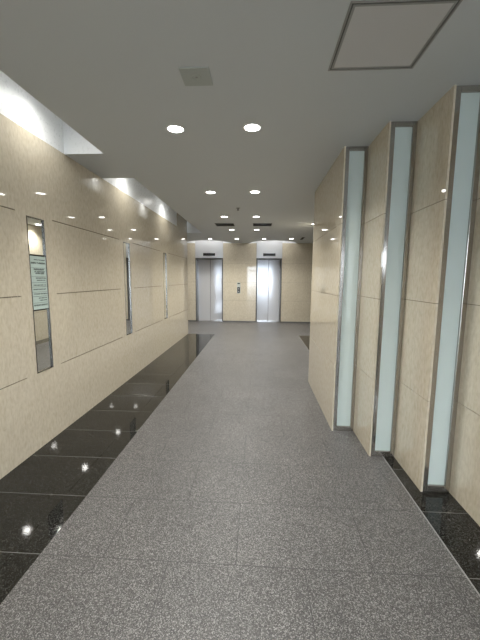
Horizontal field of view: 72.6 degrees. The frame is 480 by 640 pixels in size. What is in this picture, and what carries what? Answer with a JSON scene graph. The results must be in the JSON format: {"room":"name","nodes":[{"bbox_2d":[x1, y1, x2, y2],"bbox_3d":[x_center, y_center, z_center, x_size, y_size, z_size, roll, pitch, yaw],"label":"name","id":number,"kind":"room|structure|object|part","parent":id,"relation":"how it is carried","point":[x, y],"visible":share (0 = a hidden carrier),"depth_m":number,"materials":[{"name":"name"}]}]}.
{"room":"lobby","nodes":[
{"label":"lobby","id":0,"kind":"room"},
{"bbox_2d":[0,113,187,478],"bbox_3d":[-1.915,-0.417,2.441,0.300,3.185,12.720,1,7,3],"label":"wall","id":1,"kind":"structure","parent":0,"point":[88,220],"depth_m":3.33,"materials":[{"name":"beige stone"}]},
{"bbox_2d":[26,215,53,373],"bbox_3d":[-1.764,-0.209,2.858,0.045,1.330,0.222,1,7,3],"label":"mirror","id":2,"kind":"object","parent":1,"relation":"attached to","point":[35,226],"visible":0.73,"depth_m":2.87,"materials":[{"name":"grey metal"}]},
{"bbox_2d":[30,254,48,310],"bbox_3d":[-1.747,-0.323,2.843,0.009,0.480,0.203,1,7,3],"label":"sign","id":3,"kind":"object","parent":2,"relation":"attached to","point":[37,262],"visible":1,"depth_m":2.84,"materials":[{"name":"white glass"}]},
{"bbox_2d":[0,334,214,603],"bbox_3d":[-1.462,1.221,2.606,0.835,0.100,12.690,1,7,3],"label":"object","id":4,"kind":"structure","parent":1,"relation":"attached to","point":[39,495],"depth_m":2.64,"materials":[{"name":"black stone"}]},
{"bbox_2d":[123,242,132,334],"bbox_3d":[-1.654,-0.450,4.767,0.045,1.330,0.222,1,7,3],"label":"mirror","id":5,"kind":"object","parent":1,"relation":"attached to","point":[126,246],"visible":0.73,"depth_m":4.79,"materials":[{"name":"grey metal"}]},
{"bbox_2d":[163,253,167,318],"bbox_3d":[-1.543,-0.691,6.676,0.045,1.330,0.222,1,7,3],"label":"mirror","id":6,"kind":"object","parent":1,"relation":"attached to","point":[164,254],"visible":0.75,"depth_m":6.71,"materials":[{"name":"grey metal"}]},
{"bbox_2d":[0,321,479,639],"bbox_3d":[0.204,1.066,3.931,10.400,0.100,15.545,1,7,3],"label":"floor","id":7,"kind":"structure","parent":0,"point":[236,510],"depth_m":1.92,"materials":[{"name":"grey stone"}]},
{"bbox_2d":[0,0,479,242],"bbox_3d":[0.218,-1.847,3.417,10.400,0.440,15.255,1,7,3],"label":"ceiling","id":8,"kind":"structure","parent":0,"point":[100,82],"depth_m":2.13,"materials":[{"name":"grey paint"}]},
{"bbox_2d":[166,124,184,132],"bbox_3d":[-0.516,-1.526,2.614,0.148,0.006,0.148,1,7,3],"label":"recessed light","id":9,"kind":"object","parent":8,"relation":"in","point":[173,128],"visible":1,"depth_m":2.60,"materials":[{"name":"white"}]},
{"bbox_2d":[178,67,212,85],"bbox_3d":[-0.258,-1.438,1.933,0.174,0.007,0.174,1,7,3],"label":"ceiling speaker","id":10,"kind":"object","parent":8,"relation":"attached to","point":[191,76],"visible":1,"depth_m":1.92,"materials":[{"name":"grey metal"}]},
{"bbox_2d":[214,223,234,225],"bbox_3d":[-0.333,-2.111,7.244,0.420,0.006,0.380,1,7,3],"label":"ceiling vent","id":11,"kind":"object","parent":8,"relation":"in","point":[216,224],"visible":1,"depth_m":7.22,"materials":[{"name":"grey metal"}]},
{"bbox_2d":[243,123,261,131],"bbox_3d":[0.097,-1.517,2.579,0.148,0.006,0.148,1,7,3],"label":"recessed light","id":12,"kind":"object","parent":8,"relation":"in","point":[250,127],"visible":1,"depth_m":2.57,"materials":[{"name":"white"}]},
{"bbox_2d":[253,223,271,225],"bbox_3d":[0.493,-2.099,7.198,0.420,0.006,0.380,1,7,3],"label":"ceiling vent","id":13,"kind":"object","parent":8,"relation":"in","point":[254,224],"visible":1,"depth_m":7.18,"materials":[{"name":"grey metal"}]},
{"bbox_2d":[328,0,462,70],"bbox_3d":[0.724,-1.392,1.622,0.472,0.004,0.472,1,7,3],"label":"ceiling hatch","id":14,"kind":"object","parent":8,"relation":"attached to","point":[374,34],"visible":1,"depth_m":1.57,"materials":[{"name":"grey"}]},
{"bbox_2d":[187,243,312,321],"bbox_3d":[0.658,-1.479,11.381,10.400,3.085,0.500,1,7,3],"label":"wall","id":15,"kind":"structure","parent":0,"point":[239,259],"depth_m":11.15,"materials":[{"name":"beige stone"}]},
{"bbox_2d":[195,240,222,321],"bbox_3d":[-1.047,-1.443,11.425,0.950,2.975,0.416,1,7,3],"label":"elevator","id":16,"kind":"object","parent":15,"relation":"attached to","point":[208,254],"visible":0.84,"depth_m":11.52,"materials":[{"name":"grey metal"}]},
{"bbox_3d":[-1.264,-1.063,11.610,0.435,2.144,0.030,1,7,3],"label":"door panel","id":17,"kind":"part","parent":16,"relation":"part of","materials":[{"name":"silver metal"}]},
{"bbox_3d":[-1.047,-2.511,11.141,0.950,0.784,0.112,1,7,3],"label":"header panel","id":18,"kind":"part","parent":16,"relation":"part of","materials":[{"name":"silver stone"}]},
{"bbox_3d":[-1.058,0.026,11.616,0.948,0.013,0.406,1,7,3],"label":"sill","id":19,"kind":"part","parent":16,"relation":"part of","materials":[{"name":"silver metal"}]},
{"bbox_3d":[-0.822,-1.056,11.585,0.435,2.144,0.030,1,7,3],"label":"door panel","id":20,"kind":"part","parent":16,"relation":"part of","materials":[{"name":"silver metal"}]},
{"bbox_2d":[237,282,239,293],"bbox_3d":[-0.045,-1.097,11.210,0.120,0.380,0.014,1,7,3],"label":"panel","id":21,"kind":"object","parent":15,"relation":"attached to","point":[238,283],"visible":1,"depth_m":11.21,"materials":[{"name":"grey metal"}]},
{"bbox_2d":[188,320,309,322],"bbox_3d":[0.631,0.061,11.318,10.000,0.045,0.012,1,7,3],"label":"baseboard","id":22,"kind":"structure","parent":15,"relation":"attached to","point":[188,320],"depth_m":11.32,"materials":[{"name":"grey"}]},
{"bbox_2d":[256,241,282,322],"bbox_3d":[0.992,-1.412,11.311,0.865,2.975,0.416,1,7,3],"label":"elevator","id":23,"kind":"object","parent":15,"relation":"attached to","point":[268,253],"visible":0.94,"depth_m":11.40,"materials":[{"name":"grey metal"}]},
{"bbox_3d":[0.796,-1.032,11.495,0.392,2.144,0.030,1,7,3],"label":"door panel","id":24,"kind":"part","parent":23,"relation":"part of","materials":[{"name":"silver metal"}]},
{"bbox_3d":[0.981,0.056,11.502,0.863,0.013,0.406,1,7,3],"label":"sill","id":25,"kind":"part","parent":23,"relation":"part of","materials":[{"name":"silver metal"}]},
{"bbox_3d":[0.992,-2.480,11.027,0.865,0.784,0.112,1,7,3],"label":"header panel","id":26,"kind":"part","parent":23,"relation":"part of","materials":[{"name":"silver stone"}]},
{"bbox_3d":[1.196,-1.026,11.472,0.392,2.144,0.030,1,7,3],"label":"door panel","id":27,"kind":"part","parent":23,"relation":"part of","materials":[{"name":"silver metal"}]},
{"bbox_2d":[308,85,479,525],"bbox_3d":[2.175,-0.090,2.095,2.137,2.685,12.994,-1,7,-9],"label":"wall","id":28,"kind":"structure","parent":0,"point":[435,128],"depth_m":2.49,"materials":[{"name":"beige stone"}]},
{"bbox_2d":[333,146,368,430],"bbox_3d":[1.042,-0.227,3.117,0.202,2.684,0.045,1,7,3],"label":"frosted glass panel","id":29,"kind":"object","parent":28,"relation":"attached to","point":[356,160],"visible":0.94,"depth_m":3.09,"materials":[{"name":"white glass"}]},
{"bbox_2d":[299,336,479,593],"bbox_3d":[2.808,1.284,2.367,3.220,0.100,12.690,1,7,3],"label":"floor border","id":30,"kind":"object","parent":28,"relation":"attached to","point":[455,527],"depth_m":2.04,"materials":[{"name":"black stone"}]},
{"bbox_2d":[300,338,479,595],"bbox_3d":[1.201,1.211,2.451,0.008,0.001,12.690,1,7,3],"label":"trim","id":31,"kind":"structure","parent":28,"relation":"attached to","point":[300,338],"depth_m":1.94,"materials":[{"name":"grey stone"}]},
{"bbox_2d":[371,121,417,456],"bbox_3d":[1.229,-0.167,2.649,0.198,2.684,0.045,1,7,3],"label":"frosted glass panel","id":32,"kind":"object","parent":28,"relation":"attached to","point":[403,137],"visible":0.94,"depth_m":2.62,"materials":[{"name":"white glass"}]},
{"bbox_2d":[423,85,479,491],"bbox_3d":[1.409,-0.107,2.187,0.189,2.684,0.045,1,7,3],"label":"frosted glass panel","id":33,"kind":"object","parent":28,"relation":"attached to","point":[464,172],"visible":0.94,"depth_m":2.16,"materials":[{"name":"white glass"}]}
]}

